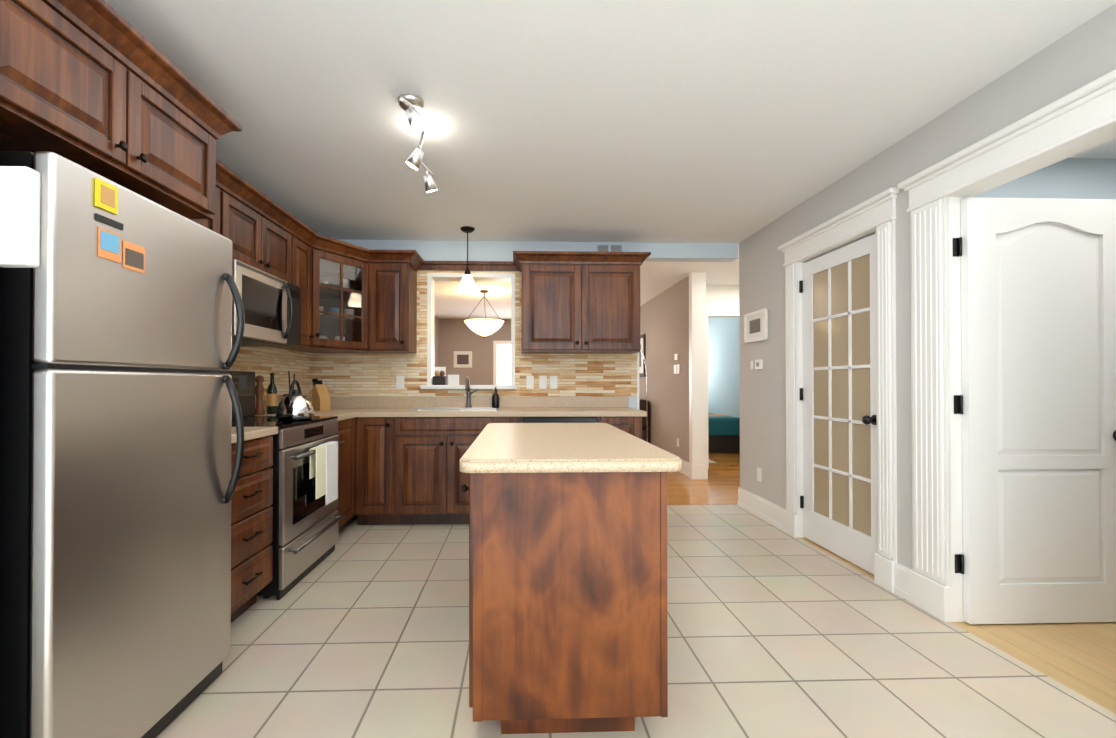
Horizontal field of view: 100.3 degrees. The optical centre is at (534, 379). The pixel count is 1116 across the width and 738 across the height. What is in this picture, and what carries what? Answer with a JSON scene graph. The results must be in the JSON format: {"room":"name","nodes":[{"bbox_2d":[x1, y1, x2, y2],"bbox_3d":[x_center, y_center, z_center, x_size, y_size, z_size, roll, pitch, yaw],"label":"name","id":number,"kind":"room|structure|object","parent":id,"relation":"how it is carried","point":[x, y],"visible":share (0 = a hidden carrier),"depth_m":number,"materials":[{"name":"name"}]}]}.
{"room":"kitchen","nodes":[
{"label":"kitchen","id":0,"kind":"room"},
{"bbox_2d":[230,346,313,400],"bbox_3d":[-2.005,0.313,3.103,0.012,1.120,2.280,0,0,-2],"label":"backsplash","id":1,"kind":"structure","parent":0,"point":[263,361],"depth_m":3.67,"materials":[{"name":"beige tile"}]},
{"bbox_2d":[434,315,438,375],"bbox_3d":[-1.956,-0.034,7.025,0.120,2.470,5.210,0,0,-2],"label":"wall","id":2,"kind":"structure","parent":0,"point":[436,341],"depth_m":9.32,"materials":[{"name":"paint"}]},
{"bbox_2d":[439,319,510,384],"bbox_3d":[-0.098,-0.014,9.751,3.970,2.470,0.120,0,0,-2],"label":"wall","id":3,"kind":"structure","parent":0,"point":[457,335],"depth_m":9.65,"materials":[{"name":"brown paint"}]},
{"bbox_2d":[454,351,471,367],"bbox_3d":[-1.490,-0.410,9.637,0.380,0.340,0.022,0,0,-2],"label":"framed picture","id":4,"kind":"object","parent":3,"relation":"attached to","point":[462,359],"visible":1,"depth_m":9.63,"materials":[{"name":"white wood"}]},
{"bbox_2d":[493,341,510,384],"bbox_3d":[-0.070,-0.065,9.671,1.580,1.470,0.040,0,0,-2],"label":"dining room window","id":5,"kind":"structure","parent":3,"relation":"in","point":[501,362],"depth_m":9.64,"materials":[{"name":"white glass"}]},
{"bbox_2d":[340,240,737,422],"bbox_3d":[-0.062,-0.052,4.409,3.980,2.470,0.140,0,0,-2],"label":"wall","id":6,"kind":"structure","parent":0,"point":[504,250],"depth_m":4.35,"materials":[{"name":"blue paint"}]},
{"bbox_2d":[255,397,311,412],"bbox_3d":[-2.001,0.203,3.116,0.019,0.100,2.314,0,0,-2],"label":"backsplash","id":7,"kind":"structure","parent":6,"relation":"attached to","point":[310,398],"depth_m":3.47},
{"bbox_2d":[420,273,516,388],"bbox_3d":[-0.609,-0.446,4.384,0.885,1.076,0.220,0,0,-2],"label":"trim","id":8,"kind":"structure","parent":6,"relation":"attached to","point":[432,278],"depth_m":4.32,"materials":[{"name":"white wood"}]},
{"bbox_2d":[432,367,446,384],"bbox_3d":[-0.891,-0.032,4.362,0.120,0.171,0.100,0,0,-2],"label":"basket","id":9,"kind":"object","parent":8,"relation":"on","point":[439,377],"visible":1,"depth_m":4.32,"materials":[{"name":"black wicker"}]},
{"bbox_2d":[448,375,458,384],"bbox_3d":[-0.760,0.005,4.356,0.100,0.096,0.020,0,0,-2],"label":"card","id":10,"kind":"object","parent":8,"relation":"on","point":[453,379],"visible":1,"depth_m":4.35,"materials":[{"name":"white paper"}]},
{"bbox_2d":[314,270,636,396],"bbox_3d":[-0.544,-0.423,4.319,3.009,1.169,0.012,0,0,-2],"label":"backsplash","id":11,"kind":"structure","parent":6,"relation":"attached to","point":[376,374],"depth_m":4.31,"materials":[{"name":"beige tile"}]},
{"bbox_2d":[396,376,403,388],"bbox_3d":[-1.239,0.027,4.285,0.074,0.120,0.006,0,0,-2],"label":"electrical outlet plate","id":12,"kind":"object","parent":11,"relation":"attached to","point":[399,379],"depth_m":4.28,"materials":[{"name":"white plastic"}]},
{"bbox_2d":[526,376,533,388],"bbox_3d":[-0.044,0.027,4.324,0.070,0.120,0.006,0,0,-2],"label":"electrical outlet plate","id":13,"kind":"object","parent":11,"relation":"attached to","point":[529,382],"depth_m":4.32,"materials":[{"name":"white plastic"}]},
{"bbox_2d":[539,376,546,388],"bbox_3d":[0.076,0.027,4.327,0.070,0.120,0.006,0,0,-2],"label":"electrical outlet plate","id":14,"kind":"object","parent":11,"relation":"attached to","point":[542,379],"depth_m":4.32,"materials":[{"name":"white plastic"}]},
{"bbox_2d":[550,376,556,388],"bbox_3d":[0.176,0.027,4.331,0.070,0.120,0.006,0,0,-2],"label":"electrical outlet plate","id":15,"kind":"object","parent":11,"relation":"attached to","point":[553,379],"depth_m":4.33,"materials":[{"name":"white plastic"}]},
{"bbox_2d":[330,397,626,408],"bbox_3d":[-0.576,0.212,4.310,2.904,0.100,0.020,0,0,-2],"label":"backsplash","id":16,"kind":"structure","parent":6,"relation":"attached to","point":[335,402],"depth_m":4.30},
{"bbox_2d":[520,252,591,353],"bbox_3d":[0.171,-0.664,4.181,0.580,0.850,0.340,0,0,-2],"label":"upper cabinet","id":17,"kind":"object","parent":6,"relation":"attached to","point":[556,287],"depth_m":4.01,"materials":[{"name":"brown wood"}]},
{"bbox_2d":[598,245,607,251],"bbox_3d":[0.641,-1.214,4.364,0.100,0.088,0.010,0,0,-2],"label":"air vent","id":18,"kind":"object","parent":6,"relation":"in","point":[601,248],"depth_m":4.36,"materials":[{"name":"grey metal"}]},
{"bbox_2d":[588,252,643,353],"bbox_3d":[0.626,-0.664,4.195,0.579,0.850,0.340,0,0,-2],"label":"upper cabinet","id":19,"kind":"object","parent":6,"relation":"attached to","point":[615,275],"depth_m":4.03,"materials":[{"name":"brown wood"}]},
{"bbox_2d":[611,245,621,251],"bbox_3d":[0.765,-1.214,4.368,0.100,0.088,0.010,0,0,-2],"label":"air vent","id":20,"kind":"object","parent":6,"relation":"in","point":[614,248],"depth_m":4.36,"materials":[{"name":"grey metal"}]},
{"bbox_2d":[105,0,1115,318],"bbox_3d":[0.823,-1.328,4.276,6.140,0.080,11.700,0,0,-2],"label":"ceiling","id":21,"kind":"structure","parent":0,"point":[657,120],"depth_m":2.17,"materials":[{"name":"paint"}]},
{"bbox_2d":[398,93,436,192],"bbox_3d":[-0.593,-1.183,2.367,0.144,0.236,0.748,0,0,-7],"label":"track light","id":22,"kind":"object","parent":21,"relation":"attached to","point":[412,105],"visible":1,"depth_m":2.17,"materials":[{"name":"silver metal"}]},
{"bbox_2d":[459,226,475,292],"bbox_3d":[-0.575,-1.020,3.979,0.150,0.540,0.150,0,0,-2],"label":"light","id":23,"kind":"object","parent":21,"relation":"hanging from","point":[467,284],"visible":1,"depth_m":3.94,"materials":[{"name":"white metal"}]},
{"bbox_2d":[465,290,503,337],"bbox_3d":[-0.724,-0.928,6.675,0.570,0.684,0.570,0,0,-2],"label":"dining pendant light","id":24,"kind":"object","parent":21,"relation":"hanging from","point":[484,327],"visible":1,"depth_m":6.52,"materials":[{"name":"white glass"}]},
{"bbox_2d":[155,453,1115,737],"bbox_3d":[0.823,1.212,4.258,6.140,0.060,11.700,0,0,-2],"label":"floor","id":25,"kind":"structure","parent":0,"point":[362,631],"depth_m":1.97,"materials":[{"name":"tile"}]},
{"bbox_2d":[0,151,244,737],"bbox_3d":[-1.521,0.302,1.461,0.814,1.720,0.754,0,0,-2],"label":"fridge","id":26,"kind":"object","parent":25,"relation":"on","point":[119,398],"visible":1,"depth_m":1.29,"materials":[{"name":"silver metal"}]},
{"bbox_2d":[231,437,272,622],"bbox_3d":[-1.669,0.727,2.204,0.625,0.880,0.466,0,0,-2],"label":"base cabinet","id":27,"kind":"object","parent":25,"relation":"on","point":[252,498],"depth_m":2.24,"materials":[{"name":"brown wood"}]},
{"bbox_2d":[231,427,277,444],"bbox_3d":[-1.662,0.267,2.205,0.639,0.040,0.472,0,0,-2],"label":"countertop","id":28,"kind":"structure","parent":27,"relation":"on","point":[250,433],"depth_m":2.28,"materials":[{"name":"beige stone"}]},
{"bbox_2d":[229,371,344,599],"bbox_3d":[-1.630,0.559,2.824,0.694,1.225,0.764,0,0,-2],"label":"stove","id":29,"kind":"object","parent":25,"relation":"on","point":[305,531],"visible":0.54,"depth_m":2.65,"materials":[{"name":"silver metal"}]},
{"bbox_2d":[275,380,313,420],"bbox_3d":[-1.495,0.126,2.925,0.216,0.247,0.264,0,0,-2],"label":"kettle","id":30,"kind":"object","parent":29,"relation":"on","point":[295,405],"visible":1,"depth_m":2.83,"materials":[{"name":"silver metal"}]},
{"bbox_2d":[309,441,337,504],"bbox_3d":[-1.296,0.586,2.859,0.051,0.371,0.310,0,0,-2],"label":"towel","id":31,"kind":"object","parent":29,"relation":"hanging from","point":[323,465],"visible":1,"depth_m":2.84,"materials":[{"name":"beige fabric"}]},
{"bbox_2d":[335,417,354,533],"bbox_3d":[-1.711,0.736,3.422,0.619,0.880,0.436,0,0,-2],"label":"base cabinet","id":32,"kind":"object","parent":25,"relation":"on","point":[346,429],"depth_m":3.49,"materials":[{"name":"brown wood"}]},
{"bbox_2d":[363,411,422,524],"bbox_3d":[-1.247,0.740,3.985,0.383,0.880,0.619,0,0,-2],"label":"base cabinet","id":33,"kind":"object","parent":25,"relation":"on","point":[399,464],"depth_m":3.68,"materials":[{"name":"brown wood"}]},
{"bbox_2d":[255,409,362,420],"bbox_3d":[-1.711,0.278,3.744,0.639,0.040,1.076,0,0,-2],"label":"countertop","id":34,"kind":"structure","parent":33,"relation":"on","point":[343,414],"depth_m":3.49,"materials":[{"name":"beige stone"}]},
{"bbox_2d":[255,375,264,414],"bbox_3d":[-1.952,0.111,3.297,0.064,0.285,0.064,0,0,-2],"label":"pepper mill","id":35,"kind":"object","parent":34,"relation":"on","point":[259,393],"visible":0.94,"depth_m":3.28,"materials":[{"name":"brown wood"}]},
{"bbox_2d":[267,373,276,413],"bbox_3d":[-1.936,0.105,3.428,0.069,0.300,0.069,0,0,-2],"label":"wine bottle","id":36,"kind":"object","parent":34,"relation":"on","point":[271,398],"visible":1,"depth_m":3.40,"materials":[{"name":"black"}]},
{"bbox_2d":[284,371,294,396],"bbox_3d":[-1.919,0.097,3.668,0.110,0.320,0.110,0,0,-2],"label":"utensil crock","id":37,"kind":"object","parent":34,"relation":"on","point":[289,382],"visible":0.19,"depth_m":3.63,"materials":[{"name":"black metal"}]},
{"bbox_2d":[312,378,329,410],"bbox_3d":[-1.775,0.124,3.853,0.141,0.267,0.090,0,-1,35],"label":"knife block","id":38,"kind":"object","parent":34,"relation":"on","point":[320,398],"visible":1,"depth_m":3.82,"materials":[{"name":"brown wood"}]},
{"bbox_2d":[359,409,418,416],"bbox_3d":[-1.224,0.280,3.979,0.350,0.040,0.639,0,0,-2],"label":"countertop","id":39,"kind":"structure","parent":33,"relation":"on","point":[366,412],"depth_m":3.66,"materials":[{"name":"beige stone"}]},
{"bbox_2d":[403,425,485,524],"bbox_3d":[-0.709,0.815,4.001,0.810,0.730,0.619,0,0,-2],"label":"base cabinet","id":40,"kind":"object","parent":25,"relation":"on","point":[433,480],"depth_m":3.69,"materials":[{"name":"brown wood"}]},
{"bbox_2d":[487,411,521,423],"bbox_3d":[-0.237,0.740,4.017,0.251,0.880,0.619,0,0,-2],"label":"base cabinet","id":41,"kind":"object","parent":25,"relation":"on","point":[491,418],"depth_m":3.73,"materials":[{"name":"brown wood"}]},
{"bbox_2d":[465,377,477,407],"bbox_3d":[-0.576,0.118,4.196,0.119,0.285,0.201,0,0,-2],"label":"faucet","id":42,"kind":"object","parent":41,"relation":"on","point":[468,393],"visible":0.92,"depth_m":4.25,"materials":[{"name":"silver metal"}]},
{"bbox_2d":[523,417,596,422],"bbox_3d":[0.196,0.743,3.997,0.600,0.874,0.629,0,0,-2],"label":"dishwasher","id":43,"kind":"object","parent":25,"relation":"on","point":[559,419],"visible":0.12,"depth_m":3.72,"materials":[{"name":"black plastic"}]},
{"bbox_2d":[461,475,667,733],"bbox_3d":[0.072,0.726,2.045,0.654,0.880,1.184,0,0,-2],"label":"kitchen island","id":44,"kind":"object","parent":25,"relation":"on","point":[567,577],"depth_m":1.46,"materials":[{"name":"brown wood"}]},
{"bbox_2d":[460,423,681,474],"bbox_3d":[0.094,0.270,2.040,0.690,0.032,1.280,0,0,-2],"label":"island countertop","id":45,"kind":"structure","parent":44,"relation":"on","point":[502,448],"depth_m":1.54,"materials":[{"name":"beige stone"}]},
{"bbox_2d":[597,417,641,438],"bbox_3d":[0.681,0.740,4.046,0.358,0.880,0.619,0,0,-2],"label":"base cabinet","id":46,"kind":"object","parent":25,"relation":"on","point":[631,425],"depth_m":3.74,"materials":[{"name":"brown wood"}]},
{"bbox_2d":[495,409,646,416],"bbox_3d":[0.278,0.280,4.027,1.215,0.040,0.639,0,0,-2],"label":"countertop","id":47,"kind":"structure","parent":46,"relation":"on","point":[500,412],"depth_m":3.71,"materials":[{"name":"beige stone"}]},
{"bbox_2d":[405,408,498,410],"bbox_3d":[-0.690,0.345,4.016,0.744,0.178,0.424,0,0,-2],"label":"sink","id":48,"kind":"object","parent":47,"relation":"in","point":[454,409],"visible":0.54,"depth_m":4.20,"materials":[{"name":"silver metal"}]},
{"bbox_2d":[492,387,499,407],"bbox_3d":[-0.356,0.166,4.235,0.070,0.190,0.076,0,0,-2],"label":"soap pump","id":49,"kind":"object","parent":47,"relation":"on","point":[495,400],"visible":0.98,"depth_m":4.21,"materials":[{"name":"black plastic"}]},
{"bbox_2d":[640,347,647,441],"bbox_3d":[1.437,0.264,7.056,0.795,1.874,0.260,0,0,-2],"label":"floor lamp","id":50,"kind":"object","parent":25,"relation":"on","point":[646,398],"visible":0.12,"depth_m":7.06,"materials":[{"name":"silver metal"}]},
{"bbox_2d":[639,399,649,442],"bbox_3d":[1.333,0.771,8.355,0.920,0.880,2.050,0,0,-2],"label":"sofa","id":51,"kind":"object","parent":25,"relation":"on","point":[642,404],"visible":0.02,"depth_m":7.34,"materials":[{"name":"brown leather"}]},
{"bbox_2d":[708,413,739,452],"bbox_3d":[2.949,0.852,8.481,0.800,0.720,1.900,0,0,-2],"label":"bed","id":52,"kind":"object","parent":25,"relation":"on","point":[723,433],"visible":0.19,"depth_m":7.58,"materials":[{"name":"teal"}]},
{"bbox_2d":[706,285,738,316],"bbox_3d":[2.763,-0.039,6.340,1.530,2.470,0.120,0,0,-2],"label":"wall","id":53,"kind":"structure","parent":0,"point":[722,294],"depth_m":6.28,"materials":[{"name":"beige paint"}]},
{"bbox_2d":[697,304,738,471],"bbox_3d":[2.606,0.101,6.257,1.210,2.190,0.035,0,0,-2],"label":"trim","id":54,"kind":"structure","parent":53,"relation":"attached to","point":[697,465],"depth_m":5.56,"materials":[{"name":"white wood"}]},
{"bbox_2d":[708,317,739,417],"bbox_3d":[3.436,-0.027,7.963,0.120,2.470,3.080,0,0,-2],"label":"wall","id":55,"kind":"structure","parent":0,"point":[723,370],"depth_m":8.23,"materials":[{"name":"paint"}]},
{"bbox_2d":[639,3,1115,568],"bbox_3d":[2.001,-0.054,4.205,0.130,2.470,11.100,0,0,-2],"label":"wall","id":56,"kind":"structure","parent":0,"point":[1080,56],"depth_m":3.11,"materials":[{"name":"grey paint"}]},
{"bbox_2d":[639,334,645,376],"bbox_3d":[1.803,-0.395,8.203,0.029,0.710,1.020,0,0,-2],"label":"framed picture","id":57,"kind":"object","parent":56,"relation":"attached to","point":[642,369],"visible":0.38,"depth_m":7.79,"materials":[{"name":"black"}]},
{"bbox_2d":[637,272,696,478],"bbox_3d":[1.821,-0.029,7.646,0.030,2.470,4.210,0,0,-2],"label":"trim","id":58,"kind":"structure","parent":56,"relation":"attached to","point":[689,469],"depth_m":5.56,"materials":[{"name":"white wood"}]},
{"bbox_2d":[676,364,679,373],"bbox_3d":[1.880,-0.135,6.098,0.008,0.120,0.090,0,0,-2],"label":"light switch","id":59,"kind":"object","parent":56,"relation":"attached to","point":[677,369],"depth_m":6.10,"materials":[{"name":"white plastic"}]},
{"bbox_2d":[744,308,767,342],"bbox_3d":[1.926,-0.460,4.055,0.028,0.260,0.370,0,0,-2],"label":"framed picture","id":60,"kind":"object","parent":56,"relation":"attached to","point":[755,325],"visible":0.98,"depth_m":4.03,"materials":[{"name":"white wood"}]},
{"bbox_2d":[753,359,762,369],"bbox_3d":[1.929,-0.128,4.002,0.024,0.085,0.100,0,0,-2],"label":"light switch","id":61,"kind":"object","parent":56,"relation":"attached to","point":[758,363],"depth_m":3.99,"materials":[{"name":"white plastic"}]},
{"bbox_2d":[757,467,761,481],"bbox_3d":[1.937,0.822,4.012,0.007,0.115,0.070,0,0,-2],"label":"electrical outlet","id":62,"kind":"object","parent":56,"relation":"attached to","point":[759,471],"depth_m":4.00,"materials":[{"name":"white plastic"}]},
{"bbox_2d":[799,233,876,574],"bbox_3d":[1.986,0.151,3.074,0.112,2.028,0.774,0,0,-2],"label":"french door","id":63,"kind":"structure","parent":56,"relation":"in","point":[838,498],"depth_m":3.06,"materials":[{"name":"painted wood"},{"name":"glass"},{"name":"black metal"}]},
{"bbox_2d":[737,69,1115,621],"bbox_3d":[2.055,0.054,1.528,0.177,2.215,5.747,0,0,-2],"label":"trim","id":64,"kind":"structure","parent":56,"relation":"attached to","point":[1079,120],"depth_m":2.33,"materials":[{"name":"white wood"}]},
{"bbox_2d":[953,237,963,573],"bbox_3d":[2.039,0.125,2.236,0.036,1.615,0.015,0,0,-2],"label":"door hinges","id":65,"kind":"object","parent":56,"relation":"attached to","point":[958,405],"depth_m":2.24,"materials":[{"name":"black metal"}]},
{"bbox_2d":[961,197,1115,623],"bbox_3d":[2.465,0.146,2.196,0.810,2.025,0.117,0,0,-2],"label":"open door","id":66,"kind":"structure","parent":56,"relation":"in","point":[1038,313],"depth_m":2.22,"materials":[{"name":"white wood"}]},
{"bbox_2d":[974,158,1115,198],"bbox_3d":[2.957,-0.064,2.775,1.710,2.470,0.120,0,0,-2],"label":"wall","id":67,"kind":"structure","parent":0,"point":[1080,178],"depth_m":2.72,"materials":[{"name":"blue paint"}]},
{"bbox_3d":[-2.019,-0.073,1.470,0.120,2.470,5.890,0,0,-2],"label":"wall","id":68,"kind":"structure","parent":0,"visible":0},
{"bbox_2d":[0,0,151,183],"bbox_3d":[-1.644,-0.909,1.320,0.620,0.440,0.515,0,0,-2],"label":"upper cabinet","id":69,"kind":"object","parent":68,"relation":"attached to","point":[104,88],"depth_m":1.37,"materials":[{"name":"brown wood"}]},
{"bbox_2d":[119,52,223,223],"bbox_3d":[-1.657,-0.907,1.725,0.620,0.440,0.515,0,0,-2],"label":"upper cabinet","id":70,"kind":"object","parent":68,"relation":"attached to","point":[186,177],"depth_m":1.78,"materials":[{"name":"brown wood"}]},
{"bbox_2d":[200,168,227,237],"bbox_3d":[-1.812,-0.678,2.212,0.340,0.850,0.469,0,0,-2],"label":"upper cabinet","id":71,"kind":"object","parent":68,"relation":"attached to","point":[222,229],"depth_m":2.47,"materials":[{"name":"brown wood"}]},
{"bbox_2d":[228,172,271,274],"bbox_3d":[-1.827,-0.871,2.665,0.340,0.458,0.434,0,0,-2],"label":"upper cabinet","id":72,"kind":"object","parent":68,"relation":"attached to","point":[249,213],"depth_m":2.70,"materials":[{"name":"brown wood"}]},
{"bbox_2d":[232,259,300,346],"bbox_3d":[-1.770,-0.431,2.826,0.459,0.412,0.750,0,0,-2],"label":"microwave","id":73,"kind":"object","parent":72,"relation":"attached to","point":[272,307],"visible":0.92,"depth_m":2.78,"materials":[{"name":"silver metal"}]},
{"bbox_2d":[272,204,291,283],"bbox_3d":[-1.837,-0.869,2.990,0.340,0.458,0.434,0,0,-2],"label":"upper cabinet","id":74,"kind":"object","parent":68,"relation":"attached to","point":[281,222],"depth_m":3.06,"materials":[{"name":"brown wood"}]},
{"bbox_2d":[272,216,323,347],"bbox_3d":[-1.833,-0.670,3.390,0.373,0.850,0.367,0,0,-2],"label":"upper cabinet","id":75,"kind":"object","parent":68,"relation":"attached to","point":[306,243],"depth_m":3.46,"materials":[{"name":"brown wood"}]},
{"bbox_2d":[316,248,367,343],"bbox_3d":[-1.558,-0.650,3.745,0.287,0.675,0.433,0,0,-2],"label":"upper cabinet","id":76,"kind":"object","parent":68,"relation":"attached to","point":[343,272],"depth_m":3.89,"materials":[{"name":"brown wood"}]},
{"bbox_2d":[360,248,419,352],"bbox_3d":[-1.277,-0.665,4.110,0.383,0.850,0.388,0,0,-2],"label":"upper cabinet","id":77,"kind":"object","parent":68,"relation":"attached to","point":[392,274],"depth_m":3.97,"materials":[{"name":"brown wood"}]}
]}

